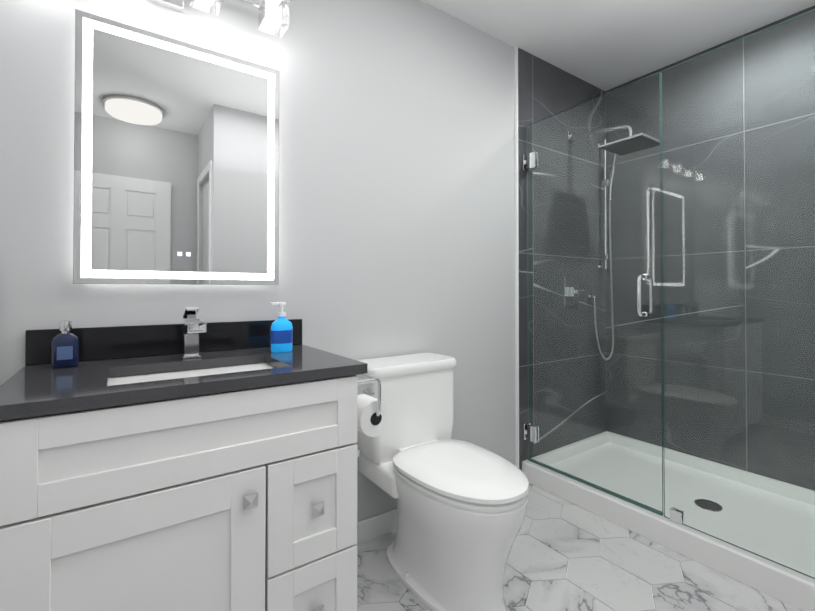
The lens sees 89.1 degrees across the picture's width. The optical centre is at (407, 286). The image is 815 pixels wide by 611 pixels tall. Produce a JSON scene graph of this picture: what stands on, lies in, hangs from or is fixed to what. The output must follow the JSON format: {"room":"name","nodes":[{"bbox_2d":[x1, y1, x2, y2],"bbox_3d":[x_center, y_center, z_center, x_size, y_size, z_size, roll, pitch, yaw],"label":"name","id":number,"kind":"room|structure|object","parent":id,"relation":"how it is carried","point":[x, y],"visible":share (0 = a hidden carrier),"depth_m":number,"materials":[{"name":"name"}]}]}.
{"room":"bathroom","nodes":[
{"label":"bathroom","id":0,"kind":"room"},
{"bbox_2d":[0,0,515,521],"bbox_3d":[0.049,-0.137,2.046,3.420,2.500,0.100,0,-1,-35],"label":"wall","id":1,"kind":"structure","parent":0,"point":[396,176],"depth_m":1.78,"materials":[{"name":"grey paint"}]},
{"bbox_2d":[148,0,183,11],"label":"sconce","id":2,"kind":"object","parent":1,"relation":"attached to","point":[178,5],"depth_m":1.38,"materials":[{"name":"white glass"}]},
{"bbox_2d":[73,9,278,284],"bbox_3d":[-0.745,-0.412,1.408,0.605,0.812,0.039,0,-1,-35],"label":"led mirror","id":3,"kind":"object","parent":1,"relation":"attached to","point":[176,161],"visible":0.98,"depth_m":1.36,"materials":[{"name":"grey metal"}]},
{"bbox_2d":[190,0,222,14],"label":"sconce","id":4,"kind":"object","parent":1,"relation":"attached to","point":[208,2],"depth_m":1.37,"materials":[{"name":"white glass"}]},
{"bbox_2d":[234,0,289,37],"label":"sconce","id":5,"kind":"object","parent":1,"relation":"attached to","point":[273,10],"depth_m":1.48,"materials":[{"name":"white glass"}]},
{"bbox_2d":[356,465,515,544],"bbox_3d":[0.098,1.065,1.998,1.280,0.095,0.014,0,-1,-35],"label":"baseboard","id":6,"kind":"structure","parent":1,"relation":"attached to","point":[375,526],"depth_m":1.83,"materials":[{"name":"white"}]},
{"bbox_2d":[515,46,518,467],"bbox_3d":[0.629,-0.133,2.381,0.014,2.500,0.014,0,-1,-35],"label":"trim","id":7,"kind":"structure","parent":1,"relation":"attached to","point":[516,273],"depth_m":2.38,"materials":[{"name":"white"}]},
{"bbox_2d":[518,48,606,470],"bbox_3d":[1.017,-0.131,2.645,0.923,2.500,0.001,0,-1,-35],"label":"wall tile","id":8,"kind":"structure","parent":1,"relation":"attached to","point":[546,89],"depth_m":2.60,"materials":[{"name":"grey tile"}]},
{"bbox_2d":[564,125,663,359],"bbox_3d":[1.289,-0.256,2.524,0.470,1.491,0.510,0,-1,-35],"label":"shower rail","id":9,"kind":"object","parent":8,"relation":"attached to","point":[616,148],"depth_m":2.66,"materials":[{"name":"silver metal"}]},
{"bbox_2d":[357,483,801,610],"bbox_3d":[0.481,1.096,0.713,2.781,0.004,2.978,0,-1,-35],"label":"floor","id":10,"kind":"structure","parent":0,"point":[617,567],"depth_m":1.58,"materials":[{"name":"stone"}]},
{"bbox_2d":[0,307,366,610],"bbox_3d":[-0.597,0.581,1.182,0.810,1.035,0.562,0,-1,-35],"label":"bathroom vanity","id":11,"kind":"object","parent":10,"relation":"on","point":[192,462],"visible":1,"depth_m":0.98,"materials":[{"name":"white"}]},
{"bbox_2d":[0,319,366,420],"bbox_3d":[-0.603,0.188,1.194,0.810,0.128,0.541,0,-1,-35],"label":"countertop","id":12,"kind":"structure","parent":11,"relation":"on","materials":[{"name":"grey stone"}]},
{"bbox_2d":[51,320,78,367],"bbox_3d":[-0.950,0.159,1.150,0.058,0.128,0.035,0,-1,-35],"label":"bottle","id":13,"kind":"object","parent":12,"relation":"on","point":[65,347],"visible":1,"depth_m":1.14,"materials":[{"name":"blue glass"}]},
{"bbox_2d":[181,307,206,358],"bbox_3d":[-0.667,0.144,1.286,0.052,0.161,0.173,0,-1,-35],"label":"faucet","id":14,"kind":"object","parent":12,"relation":"on","point":[191,328],"depth_m":1.30,"materials":[{"name":"silver metal"}]},
{"bbox_2d":[270,302,292,352],"bbox_3d":[-0.439,0.140,1.441,0.078,0.172,0.054,0,-1,-35],"label":"soap dispenser","id":15,"kind":"object","parent":12,"relation":"on","point":[281,333],"visible":1,"depth_m":1.42,"materials":[{"name":"blue plastic"}]},
{"bbox_2d":[357,378,390,436],"bbox_3d":[-0.141,0.375,1.331,0.156,0.201,0.151,0,-1,-35],"label":"toilet paper holder","id":16,"kind":"object","parent":11,"relation":"attached to","point":[373,416],"visible":0.81,"depth_m":1.30,"materials":[{"name":"white paper"}]},
{"bbox_2d":[356,353,528,610],"bbox_3d":[0.130,0.708,1.572,0.448,0.789,0.728,0,-1,-35],"label":"toilet","id":17,"kind":"object","parent":10,"relation":"on","point":[461,509],"visible":0.94,"depth_m":1.45,"materials":[{"name":"white ceramic"}]},
{"bbox_2d":[522,431,814,610],"bbox_3d":[1.553,1.054,1.884,0.897,0.104,1.839,0,-1,-35],"label":"shower pan","id":18,"kind":"object","parent":10,"relation":"on","point":[793,588],"visible":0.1,"depth_m":2.00,"materials":[{"name":"white plastic"}]},
{"bbox_2d":[523,9,814,578],"bbox_3d":[1.218,0.026,1.664,0.129,1.945,1.836,0,-1,-35],"label":"glass","id":19,"kind":"object","parent":18,"relation":"on","point":[531,431],"visible":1,"depth_m":1.78,"materials":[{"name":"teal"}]},
{"bbox_2d":[421,0,814,90],"bbox_3d":[0.831,-1.448,0.938,3.420,0.100,2.835,0,-1,-35],"label":"ceiling","id":20,"kind":"structure","parent":0,"point":[605,45],"depth_m":2.21,"materials":[{"name":"white paint"}]},
{"bbox_3d":[2.001,-0.136,2.148,0.100,2.500,1.965,0,-1,-35],"label":"wall","id":21,"kind":"structure","parent":0,"visible":0},
{"bbox_2d":[605,5,814,490],"bbox_3d":[1.925,-0.136,2.149,0.001,2.500,1.853,0,-1,-35],"label":"wall tile","id":22,"kind":"structure","parent":21,"relation":"attached to","point":[759,230],"depth_m":2.35,"materials":[{"name":"grey tile"}]}
]}

